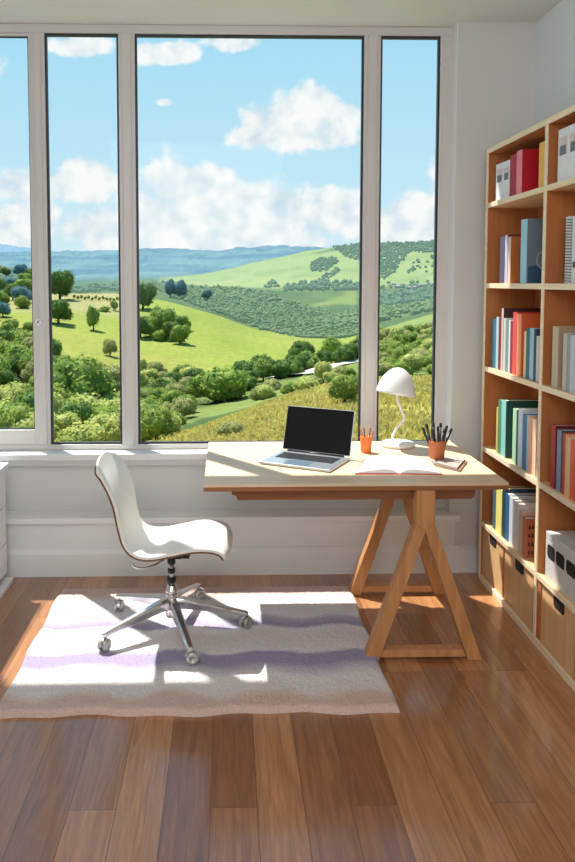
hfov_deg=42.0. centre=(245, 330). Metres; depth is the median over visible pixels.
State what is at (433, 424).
pen
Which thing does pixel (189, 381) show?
tree
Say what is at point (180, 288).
tree
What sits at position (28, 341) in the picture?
tree
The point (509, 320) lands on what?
book
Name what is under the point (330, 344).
tree
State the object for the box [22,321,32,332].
tree
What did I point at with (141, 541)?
office chair
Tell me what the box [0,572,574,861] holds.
floor
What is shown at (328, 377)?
tree
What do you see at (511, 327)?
book
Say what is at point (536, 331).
book
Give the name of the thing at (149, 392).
tree
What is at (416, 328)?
tree
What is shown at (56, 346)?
tree
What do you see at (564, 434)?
book
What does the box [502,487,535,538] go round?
book
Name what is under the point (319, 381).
tree
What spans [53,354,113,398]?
tree
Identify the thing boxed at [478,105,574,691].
bookcase
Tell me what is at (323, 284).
hillside woods
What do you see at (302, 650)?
rug
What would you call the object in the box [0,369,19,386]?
tree
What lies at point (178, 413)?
tree
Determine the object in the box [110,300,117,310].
tree
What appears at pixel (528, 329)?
book
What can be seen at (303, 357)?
tree
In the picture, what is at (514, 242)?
book
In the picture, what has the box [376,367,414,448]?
desk lamp
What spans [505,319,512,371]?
book
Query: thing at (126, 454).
trim
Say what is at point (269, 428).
grass
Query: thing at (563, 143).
binder
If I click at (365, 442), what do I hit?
pencil cup
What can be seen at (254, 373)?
tree
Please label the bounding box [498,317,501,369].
book
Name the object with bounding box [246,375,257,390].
tree
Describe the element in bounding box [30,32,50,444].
trim
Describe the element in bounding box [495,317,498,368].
book
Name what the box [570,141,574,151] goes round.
label
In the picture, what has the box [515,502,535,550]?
book
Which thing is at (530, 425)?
book
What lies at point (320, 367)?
tree
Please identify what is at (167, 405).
tree
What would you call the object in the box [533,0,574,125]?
wall
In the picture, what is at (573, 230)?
book
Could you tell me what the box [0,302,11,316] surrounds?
tree
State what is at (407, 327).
tree
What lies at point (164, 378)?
tree
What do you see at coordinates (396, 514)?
trim
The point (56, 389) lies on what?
tree
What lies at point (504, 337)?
book
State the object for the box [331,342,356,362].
tree
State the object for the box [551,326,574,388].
book
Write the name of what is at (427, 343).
tree
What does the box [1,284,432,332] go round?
land
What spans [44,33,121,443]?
window
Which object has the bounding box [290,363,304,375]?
tree
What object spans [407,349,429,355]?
tree
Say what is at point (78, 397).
tree
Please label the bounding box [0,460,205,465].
trim
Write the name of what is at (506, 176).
binder
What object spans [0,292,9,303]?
tree
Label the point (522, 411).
book
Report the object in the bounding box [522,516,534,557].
book
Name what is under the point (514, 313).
book
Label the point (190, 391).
tree
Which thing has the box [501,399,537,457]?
book
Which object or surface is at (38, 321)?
handle
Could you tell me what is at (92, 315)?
tree
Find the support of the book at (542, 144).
on the bookcase
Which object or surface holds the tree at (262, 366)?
on the land at (205, 412)
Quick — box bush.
[54,420,107,441]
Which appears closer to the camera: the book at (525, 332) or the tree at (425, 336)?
the book at (525, 332)
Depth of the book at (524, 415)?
3.55 m
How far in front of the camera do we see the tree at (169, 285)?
524.87 m
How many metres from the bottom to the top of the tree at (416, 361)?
3.757 m
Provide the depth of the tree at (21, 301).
270.18 m
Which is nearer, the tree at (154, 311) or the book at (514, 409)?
the book at (514, 409)
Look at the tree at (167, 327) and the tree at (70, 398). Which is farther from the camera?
the tree at (167, 327)
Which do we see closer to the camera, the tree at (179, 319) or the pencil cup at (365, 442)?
the pencil cup at (365, 442)
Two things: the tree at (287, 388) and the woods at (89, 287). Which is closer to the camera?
the tree at (287, 388)
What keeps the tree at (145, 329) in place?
on the hill at (213, 340)
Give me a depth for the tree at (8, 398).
88.10 m
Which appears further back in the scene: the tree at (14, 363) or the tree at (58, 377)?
the tree at (14, 363)
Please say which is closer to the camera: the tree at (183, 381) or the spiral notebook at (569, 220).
the spiral notebook at (569, 220)
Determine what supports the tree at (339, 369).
on the land at (205, 412)
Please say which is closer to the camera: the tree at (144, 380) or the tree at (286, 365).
the tree at (144, 380)
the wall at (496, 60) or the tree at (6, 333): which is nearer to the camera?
the wall at (496, 60)
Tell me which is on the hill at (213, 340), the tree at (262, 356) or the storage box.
the tree at (262, 356)
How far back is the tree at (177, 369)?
161.17 m
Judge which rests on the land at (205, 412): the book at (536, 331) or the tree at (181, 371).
the tree at (181, 371)
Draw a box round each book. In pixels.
[355,455,441,474]
[491,319,496,367]
[492,490,495,529]
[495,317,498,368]
[495,486,524,535]
[496,407,497,451]
[497,399,501,454]
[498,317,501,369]
[499,236,504,282]
[501,308,540,370]
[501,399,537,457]
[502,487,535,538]
[503,318,512,371]
[504,235,520,282]
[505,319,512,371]
[505,492,535,541]
[507,236,520,282]
[508,320,512,372]
[509,321,512,373]
[509,496,535,544]
[512,312,540,374]
[512,408,518,463]
[512,499,535,547]
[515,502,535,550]
[516,314,540,376]
[516,410,518,464]
[517,408,537,467]
[518,510,535,553]
[520,218,542,282]
[522,414,537,470]
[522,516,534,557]
[523,331,526,377]
[525,328,529,378]
[526,415,537,470]
[527,416,537,473]
[529,328,539,380]
[531,418,537,476]
[533,329,539,380]
[536,336,539,381]
[538,141,544,187]
[550,424,574,488]
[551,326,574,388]
[556,429,574,492]
[561,433,574,494]
[562,333,574,390]
[564,434,574,495]
[566,334,574,391]
[566,437,574,497]
[569,335,574,393]
[569,440,574,500]
[571,216,574,283]
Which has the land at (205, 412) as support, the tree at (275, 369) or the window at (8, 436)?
the tree at (275, 369)
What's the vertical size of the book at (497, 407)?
0.239 m
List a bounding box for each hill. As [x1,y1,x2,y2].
[0,292,432,372]
[75,242,433,288]
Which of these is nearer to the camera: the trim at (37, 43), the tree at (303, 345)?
the trim at (37, 43)
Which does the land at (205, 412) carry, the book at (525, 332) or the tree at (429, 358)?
the tree at (429, 358)
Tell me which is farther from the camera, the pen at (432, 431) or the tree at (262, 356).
the tree at (262, 356)
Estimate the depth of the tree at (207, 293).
543.32 m
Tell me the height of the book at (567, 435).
0.258 m
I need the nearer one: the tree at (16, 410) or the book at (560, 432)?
the book at (560, 432)
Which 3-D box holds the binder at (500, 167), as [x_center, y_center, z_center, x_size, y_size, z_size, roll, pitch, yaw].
[1.433,-0.770,3.869,0.237,0.191,0.105,0,4,-1]
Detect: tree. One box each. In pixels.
[0,266,11,275]
[0,278,6,289]
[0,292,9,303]
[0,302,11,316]
[0,318,19,327]
[0,322,14,330]
[0,329,12,342]
[0,340,30,354]
[0,356,10,371]
[0,365,3,383]
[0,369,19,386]
[0,385,7,398]
[0,385,24,400]
[0,397,12,405]
[0,400,33,427]
[3,282,18,299]
[4,276,15,283]
[4,381,27,389]
[7,344,31,377]
[7,357,21,377]
[8,408,59,439]
[9,328,23,332]
[10,286,31,300]
[10,329,32,344]
[11,387,33,407]
[12,263,27,273]
[13,295,30,307]
[14,278,31,289]
[17,272,31,279]
[18,349,32,370]
[19,358,32,382]
[21,336,32,347]
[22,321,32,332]
[23,370,70,393]
[24,267,31,274]
[51,269,74,299]
[52,298,73,323]
[53,339,62,355]
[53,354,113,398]
[53,382,72,401]
[53,392,67,415]
[54,411,81,437]
[54,416,59,439]
[57,400,94,424]
[65,392,93,400]
[65,397,79,404]
[69,392,107,406]
[85,412,120,440]
[86,304,100,329]
[91,403,101,415]
[92,404,119,416]
[97,306,109,311]
[98,389,119,400]
[98,396,147,412]
[102,338,117,355]
[102,364,119,381]
[103,365,119,382]
[107,381,119,393]
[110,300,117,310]
[116,407,154,439]
[139,282,157,309]
[140,317,151,337]
[140,358,147,371]
[140,372,151,387]
[140,389,146,398]
[140,397,154,403]
[141,368,157,379]
[141,403,174,440]
[142,315,160,336]
[144,394,157,400]
[145,389,153,394]
[146,361,167,372]
[149,305,162,317]
[150,329,167,340]
[151,377,169,388]
[153,386,167,400]
[155,399,168,405]
[156,307,177,330]
[156,371,166,377]
[158,388,180,402]
[160,401,173,409]
[162,320,178,339]
[162,377,176,383]
[164,371,181,383]
[165,278,174,297]
[165,383,187,395]
[169,324,190,343]
[170,396,196,416]
[171,412,182,432]
[172,364,190,372]
[172,410,186,424]
[173,279,187,296]
[175,315,183,325]
[178,376,191,384]
[179,365,195,377]
[180,315,191,326]
[181,394,197,409]
[182,367,204,377]
[183,383,196,395]
[184,378,203,396]
[189,364,249,402]
[200,288,211,298]
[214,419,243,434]
[235,360,255,371]
[246,369,259,377]
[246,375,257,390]
[249,386,261,399]
[250,353,271,360]
[253,358,271,381]
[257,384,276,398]
[263,378,281,390]
[269,363,291,378]
[274,359,284,364]
[279,358,302,376]
[280,381,294,393]
[285,354,295,359]
[287,346,302,355]
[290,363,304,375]
[291,340,315,353]
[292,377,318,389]
[295,351,310,368]
[297,350,319,369]
[302,358,313,370]
[310,375,322,384]
[314,360,333,381]
[316,349,333,361]
[319,336,342,351]
[323,371,338,382]
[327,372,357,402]
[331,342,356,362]
[334,364,346,375]
[344,367,356,374]
[348,338,358,344]
[352,342,357,357]
[379,331,386,339]
[379,342,388,351]
[379,350,389,358]
[379,361,391,375]
[380,327,389,337]
[383,356,396,363]
[385,340,403,351]
[386,348,405,358]
[388,327,403,337]
[392,333,409,344]
[392,361,413,374]
[399,352,425,374]
[400,342,418,353]
[403,324,413,331]
[406,331,417,342]
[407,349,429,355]
[414,324,420,333]
[415,338,424,345]
[416,333,430,339]
[419,323,432,331]
[419,337,431,350]
[424,329,432,334]
[425,355,431,365]
[426,364,431,373]
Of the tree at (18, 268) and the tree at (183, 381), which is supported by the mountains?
the tree at (18, 268)
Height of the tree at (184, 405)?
3.488 m
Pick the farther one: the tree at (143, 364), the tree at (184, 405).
the tree at (143, 364)
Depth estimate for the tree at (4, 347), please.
154.24 m
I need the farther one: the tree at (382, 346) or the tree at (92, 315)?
the tree at (92, 315)
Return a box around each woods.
[0,265,164,293]
[155,284,432,338]
[263,239,433,305]
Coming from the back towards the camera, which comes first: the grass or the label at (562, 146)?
the grass
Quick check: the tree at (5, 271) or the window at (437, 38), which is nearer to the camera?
the window at (437, 38)
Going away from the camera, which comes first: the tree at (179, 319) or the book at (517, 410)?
the book at (517, 410)
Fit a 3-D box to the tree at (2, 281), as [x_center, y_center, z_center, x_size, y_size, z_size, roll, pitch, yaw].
[-125.288,-22.587,379.312,8.178,8.959,7.677,-1,4,-15]
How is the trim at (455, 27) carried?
attached to the wall at (496, 60)
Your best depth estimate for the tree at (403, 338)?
193.42 m
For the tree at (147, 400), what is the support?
on the land at (205, 412)
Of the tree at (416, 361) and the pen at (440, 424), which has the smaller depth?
the pen at (440, 424)
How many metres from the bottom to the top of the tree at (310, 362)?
3.762 m
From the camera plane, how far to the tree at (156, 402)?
102.42 m
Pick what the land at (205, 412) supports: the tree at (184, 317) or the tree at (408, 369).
the tree at (408, 369)
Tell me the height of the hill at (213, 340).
25.150 m
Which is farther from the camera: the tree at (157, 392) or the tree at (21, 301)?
the tree at (21, 301)
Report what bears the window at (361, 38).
in the wall at (496, 60)
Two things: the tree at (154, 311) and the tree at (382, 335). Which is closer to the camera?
the tree at (382, 335)
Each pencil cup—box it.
[360,435,371,452]
[428,438,445,459]
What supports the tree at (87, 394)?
on the land at (205, 412)
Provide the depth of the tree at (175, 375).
144.19 m
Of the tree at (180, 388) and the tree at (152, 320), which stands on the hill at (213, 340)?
the tree at (152, 320)
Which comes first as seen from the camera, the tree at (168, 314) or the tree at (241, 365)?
the tree at (241, 365)
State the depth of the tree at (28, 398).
81.38 m
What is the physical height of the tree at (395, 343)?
4.485 m
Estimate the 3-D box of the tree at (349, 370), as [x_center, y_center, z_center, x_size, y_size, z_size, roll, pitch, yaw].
[16.555,6.541,117.906,2.347,1.762,2.144,-2,4,-31]
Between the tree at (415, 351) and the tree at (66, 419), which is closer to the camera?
the tree at (66, 419)
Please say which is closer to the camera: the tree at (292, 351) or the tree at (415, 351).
the tree at (415, 351)
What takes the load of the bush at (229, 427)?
on the near knoll
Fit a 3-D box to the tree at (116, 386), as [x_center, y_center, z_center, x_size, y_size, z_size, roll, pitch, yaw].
[-22.344,10.100,126.986,4.721,3.357,4.379,2,4,27]
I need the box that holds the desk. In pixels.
[204,441,508,660]
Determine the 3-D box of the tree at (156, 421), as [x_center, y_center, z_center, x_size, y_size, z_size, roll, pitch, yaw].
[-6.532,7.093,55.125,3.136,3.407,2.912,1,4,18]
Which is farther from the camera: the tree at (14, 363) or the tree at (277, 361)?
the tree at (277, 361)
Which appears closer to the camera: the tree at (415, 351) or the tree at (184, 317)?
the tree at (415, 351)
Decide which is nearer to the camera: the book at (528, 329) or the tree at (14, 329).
the book at (528, 329)
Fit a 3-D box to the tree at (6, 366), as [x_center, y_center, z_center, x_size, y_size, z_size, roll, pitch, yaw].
[-40.521,6.673,120.019,5.421,7.015,4.924,1,4,13]
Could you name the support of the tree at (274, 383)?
on the land at (205, 412)
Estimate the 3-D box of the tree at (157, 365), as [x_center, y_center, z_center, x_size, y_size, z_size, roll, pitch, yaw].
[-19.907,9.048,166.696,5.080,4.922,5.412,-3,5,-38]
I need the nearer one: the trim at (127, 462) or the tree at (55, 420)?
the trim at (127, 462)
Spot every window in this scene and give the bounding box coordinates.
[0,33,37,444]
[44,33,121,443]
[135,34,363,443]
[376,36,439,440]
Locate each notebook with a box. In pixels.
[432,455,464,469]
[435,460,466,471]
[562,216,573,283]
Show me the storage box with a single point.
(560, 545)
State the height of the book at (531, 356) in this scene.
0.241 m
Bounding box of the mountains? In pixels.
[0,244,323,283]
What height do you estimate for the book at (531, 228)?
0.305 m
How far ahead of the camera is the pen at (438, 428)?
3.57 m
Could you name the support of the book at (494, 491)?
on the bookcase
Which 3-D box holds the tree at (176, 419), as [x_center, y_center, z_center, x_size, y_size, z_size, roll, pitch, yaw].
[-8.383,9.765,79.271,3.697,2.596,4.047,1,4,17]
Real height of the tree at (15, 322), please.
5.484 m
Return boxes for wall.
[5,22,535,544]
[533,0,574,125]
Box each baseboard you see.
[4,545,459,576]
[459,544,478,572]
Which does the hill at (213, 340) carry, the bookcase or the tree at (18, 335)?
the tree at (18, 335)
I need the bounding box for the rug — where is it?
[0,586,399,718]
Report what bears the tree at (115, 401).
on the land at (205, 412)
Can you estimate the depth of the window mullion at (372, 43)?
4.18 m
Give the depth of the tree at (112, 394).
100.76 m
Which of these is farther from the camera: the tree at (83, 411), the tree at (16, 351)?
the tree at (16, 351)
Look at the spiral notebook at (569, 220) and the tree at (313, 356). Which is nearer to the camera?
the spiral notebook at (569, 220)
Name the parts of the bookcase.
drawer, shelf, panel, shelf, shelf, shelf, drawer, panel, panel, panel, shelf, shelf, drawer, shelf, shelf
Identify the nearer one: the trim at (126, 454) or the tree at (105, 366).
the trim at (126, 454)
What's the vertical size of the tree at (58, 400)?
4.962 m
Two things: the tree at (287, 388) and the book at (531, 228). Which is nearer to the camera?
the book at (531, 228)
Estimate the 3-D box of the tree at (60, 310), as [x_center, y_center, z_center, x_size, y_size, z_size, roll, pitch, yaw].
[-59.943,-5.632,239.667,9.350,9.714,8.777,1,4,22]
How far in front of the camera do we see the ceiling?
3.91 m
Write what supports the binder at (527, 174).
on the bookcase
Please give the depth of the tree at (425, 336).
198.00 m
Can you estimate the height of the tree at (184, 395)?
3.438 m
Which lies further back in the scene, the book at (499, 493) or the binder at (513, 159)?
the book at (499, 493)
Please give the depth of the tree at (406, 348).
150.45 m
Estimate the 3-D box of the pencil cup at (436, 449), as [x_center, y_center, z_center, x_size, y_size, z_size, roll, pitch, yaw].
[0.920,0.570,3.588,0.086,0.088,0.086,0,4,-1]
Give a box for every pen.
[421,427,428,444]
[425,423,430,440]
[431,429,434,441]
[432,422,435,441]
[437,426,439,441]
[439,423,441,441]
[441,428,445,441]
[446,428,452,443]
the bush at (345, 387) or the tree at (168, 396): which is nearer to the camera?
the bush at (345, 387)
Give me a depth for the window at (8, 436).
4.18 m
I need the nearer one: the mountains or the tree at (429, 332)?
the tree at (429, 332)
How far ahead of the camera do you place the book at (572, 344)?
3.06 m
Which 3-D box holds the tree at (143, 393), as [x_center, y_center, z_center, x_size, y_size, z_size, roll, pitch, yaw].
[-16.375,10.355,109.006,4.315,4.060,4.596,0,4,-4]
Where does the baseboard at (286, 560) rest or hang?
attached to the wall at (496, 60)
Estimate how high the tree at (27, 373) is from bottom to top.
6.213 m
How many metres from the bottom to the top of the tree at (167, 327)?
7.300 m
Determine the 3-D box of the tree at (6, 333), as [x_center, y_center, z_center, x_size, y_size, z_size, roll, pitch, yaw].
[-56.591,2.949,171.724,5.995,6.886,6.387,-2,4,-27]
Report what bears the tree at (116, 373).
on the land at (205, 412)
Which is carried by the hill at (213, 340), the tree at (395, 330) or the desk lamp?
the tree at (395, 330)
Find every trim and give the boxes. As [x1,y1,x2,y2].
[0,24,452,449]
[0,449,207,460]
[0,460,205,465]
[6,508,459,524]
[6,521,454,548]
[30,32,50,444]
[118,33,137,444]
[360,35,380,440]
[431,36,452,439]
[446,22,457,440]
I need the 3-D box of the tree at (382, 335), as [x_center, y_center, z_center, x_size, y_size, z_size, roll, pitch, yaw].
[38.497,2.610,218.348,5.431,5.165,5.785,3,5,42]
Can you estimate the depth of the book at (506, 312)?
3.81 m
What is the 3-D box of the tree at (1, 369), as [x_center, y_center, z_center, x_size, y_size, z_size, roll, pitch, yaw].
[-39.643,7.184,114.179,5.754,6.258,5.227,-1,4,-18]
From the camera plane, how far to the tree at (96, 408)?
87.09 m
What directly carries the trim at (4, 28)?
attached to the wall at (496, 60)
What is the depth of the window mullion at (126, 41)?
4.16 m
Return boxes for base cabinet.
[0,462,13,599]
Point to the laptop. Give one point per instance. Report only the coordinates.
(318, 439)
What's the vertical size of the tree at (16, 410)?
4.297 m
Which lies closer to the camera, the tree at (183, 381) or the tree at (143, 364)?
the tree at (183, 381)
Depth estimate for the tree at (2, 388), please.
98.84 m
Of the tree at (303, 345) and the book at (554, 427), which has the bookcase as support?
the book at (554, 427)
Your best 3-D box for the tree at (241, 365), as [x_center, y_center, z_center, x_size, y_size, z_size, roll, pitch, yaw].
[0.792,8.809,154.939,6.175,5.476,5.796,0,4,3]
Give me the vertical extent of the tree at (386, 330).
5.573 m
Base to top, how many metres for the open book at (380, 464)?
0.022 m
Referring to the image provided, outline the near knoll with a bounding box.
[54,386,430,440]
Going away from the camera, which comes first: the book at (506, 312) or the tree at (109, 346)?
the book at (506, 312)
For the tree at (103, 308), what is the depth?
277.50 m
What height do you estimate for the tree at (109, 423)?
3.379 m
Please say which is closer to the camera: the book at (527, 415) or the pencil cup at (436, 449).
the book at (527, 415)
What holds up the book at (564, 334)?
on the bookcase
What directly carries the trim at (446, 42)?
attached to the wall at (496, 60)
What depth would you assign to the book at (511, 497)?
3.73 m
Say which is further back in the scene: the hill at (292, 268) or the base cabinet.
the hill at (292, 268)
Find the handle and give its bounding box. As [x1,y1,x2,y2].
[36,318,41,325]
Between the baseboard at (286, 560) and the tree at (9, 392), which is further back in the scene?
the tree at (9, 392)
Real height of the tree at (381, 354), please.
3.507 m
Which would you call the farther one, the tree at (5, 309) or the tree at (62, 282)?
the tree at (62, 282)
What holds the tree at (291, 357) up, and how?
on the hill at (213, 340)
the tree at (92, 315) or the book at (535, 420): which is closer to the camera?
the book at (535, 420)
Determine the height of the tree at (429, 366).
1.717 m
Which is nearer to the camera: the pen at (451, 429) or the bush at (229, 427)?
the pen at (451, 429)
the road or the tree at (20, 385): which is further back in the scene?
the road
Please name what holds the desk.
on the floor
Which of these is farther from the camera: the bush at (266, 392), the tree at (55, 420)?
the bush at (266, 392)
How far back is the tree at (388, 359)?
118.18 m
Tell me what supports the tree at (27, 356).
on the land at (205, 412)
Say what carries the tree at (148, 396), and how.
on the land at (205, 412)
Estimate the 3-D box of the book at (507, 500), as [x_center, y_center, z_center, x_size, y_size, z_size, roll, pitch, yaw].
[1.403,0.945,3.777,0.160,0.241,0.051,0,4,-1]
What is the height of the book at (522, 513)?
0.207 m
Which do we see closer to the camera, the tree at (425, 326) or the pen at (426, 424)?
the pen at (426, 424)
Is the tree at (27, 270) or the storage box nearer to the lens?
the storage box
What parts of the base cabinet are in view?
drawer, drawer, drawer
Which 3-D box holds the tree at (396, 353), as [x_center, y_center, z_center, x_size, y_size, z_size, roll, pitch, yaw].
[29.296,5.011,144.745,3.951,3.390,3.709,0,4,5]
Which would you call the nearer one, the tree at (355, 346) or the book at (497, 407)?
the book at (497, 407)
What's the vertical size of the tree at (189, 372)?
5.334 m
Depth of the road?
161.59 m
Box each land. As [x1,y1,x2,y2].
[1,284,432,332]
[16,356,431,432]
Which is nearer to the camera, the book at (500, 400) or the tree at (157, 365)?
the book at (500, 400)
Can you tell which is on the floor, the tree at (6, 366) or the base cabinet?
the base cabinet
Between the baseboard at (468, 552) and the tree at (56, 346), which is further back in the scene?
the tree at (56, 346)
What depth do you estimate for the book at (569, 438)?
3.09 m
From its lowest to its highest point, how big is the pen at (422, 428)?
0.147 m
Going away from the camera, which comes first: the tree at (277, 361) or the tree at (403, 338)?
the tree at (277, 361)
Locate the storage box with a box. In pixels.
[545,531,574,602]
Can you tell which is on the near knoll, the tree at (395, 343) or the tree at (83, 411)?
the tree at (83, 411)
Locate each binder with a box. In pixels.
[495,162,503,200]
[503,160,509,197]
[509,153,516,196]
[516,149,538,193]
[557,126,568,181]
[568,123,574,178]
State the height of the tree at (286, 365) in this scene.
4.725 m
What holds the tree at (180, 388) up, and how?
on the land at (205, 412)
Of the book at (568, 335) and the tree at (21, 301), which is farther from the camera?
the tree at (21, 301)
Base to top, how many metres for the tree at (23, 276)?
10.107 m
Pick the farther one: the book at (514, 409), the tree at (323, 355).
the tree at (323, 355)
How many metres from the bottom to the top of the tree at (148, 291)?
13.094 m
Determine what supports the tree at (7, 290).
on the hill at (213, 340)
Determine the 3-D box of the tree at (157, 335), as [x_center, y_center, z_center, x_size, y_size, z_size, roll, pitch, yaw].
[-26.690,1.492,230.938,6.131,3.944,6.710,1,4,14]
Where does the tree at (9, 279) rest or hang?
on the land at (341, 301)
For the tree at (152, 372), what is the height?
4.325 m
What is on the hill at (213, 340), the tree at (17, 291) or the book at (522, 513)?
the tree at (17, 291)
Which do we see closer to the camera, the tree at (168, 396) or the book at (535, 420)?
the book at (535, 420)
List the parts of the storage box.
lid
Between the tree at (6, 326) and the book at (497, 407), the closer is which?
the book at (497, 407)
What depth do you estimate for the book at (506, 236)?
3.77 m
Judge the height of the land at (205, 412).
13.516 m
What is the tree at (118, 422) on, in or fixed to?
on the near knoll
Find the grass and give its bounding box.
[151,374,431,440]
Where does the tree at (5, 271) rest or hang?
on the land at (341, 301)
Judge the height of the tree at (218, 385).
7.337 m
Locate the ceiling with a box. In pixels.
[0,0,561,26]
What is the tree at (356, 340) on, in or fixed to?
on the hill at (213, 340)
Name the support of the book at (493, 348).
on the bookcase
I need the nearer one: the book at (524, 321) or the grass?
the book at (524, 321)
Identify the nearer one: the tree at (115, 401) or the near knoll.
the near knoll
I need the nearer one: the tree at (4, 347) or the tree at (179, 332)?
the tree at (4, 347)
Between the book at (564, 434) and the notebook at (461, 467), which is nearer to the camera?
the book at (564, 434)
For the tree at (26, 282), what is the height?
9.268 m
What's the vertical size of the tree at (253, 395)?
2.224 m
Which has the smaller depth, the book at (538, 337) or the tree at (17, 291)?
the book at (538, 337)
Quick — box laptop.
[259,405,354,471]
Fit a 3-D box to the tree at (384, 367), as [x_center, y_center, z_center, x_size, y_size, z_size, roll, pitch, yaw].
[19.616,5.516,108.045,3.656,2.453,4.002,-3,5,-37]
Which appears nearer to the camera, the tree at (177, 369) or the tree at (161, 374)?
the tree at (161, 374)
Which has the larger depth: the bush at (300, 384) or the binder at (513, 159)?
the bush at (300, 384)
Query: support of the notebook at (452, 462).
on the notebook at (461, 467)
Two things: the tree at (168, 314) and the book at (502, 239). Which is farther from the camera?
the tree at (168, 314)
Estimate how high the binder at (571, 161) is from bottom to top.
0.222 m
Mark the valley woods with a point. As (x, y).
(329, 321)
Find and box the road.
[267,358,357,377]
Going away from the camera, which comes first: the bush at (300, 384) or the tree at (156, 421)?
the tree at (156, 421)
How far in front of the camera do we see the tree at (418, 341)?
167.12 m
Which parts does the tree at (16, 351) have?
crown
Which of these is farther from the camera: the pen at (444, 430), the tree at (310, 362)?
the tree at (310, 362)
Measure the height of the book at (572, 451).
0.246 m
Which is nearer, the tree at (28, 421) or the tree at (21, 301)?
the tree at (28, 421)
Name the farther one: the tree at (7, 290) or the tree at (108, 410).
the tree at (7, 290)
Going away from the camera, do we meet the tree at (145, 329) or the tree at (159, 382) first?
the tree at (159, 382)
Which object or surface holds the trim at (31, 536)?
attached to the wall at (496, 60)
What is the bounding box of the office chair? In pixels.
[94,452,251,665]
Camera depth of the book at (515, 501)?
3.69 m
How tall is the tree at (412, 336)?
4.006 m
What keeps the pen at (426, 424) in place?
in the pencil cup at (436, 449)

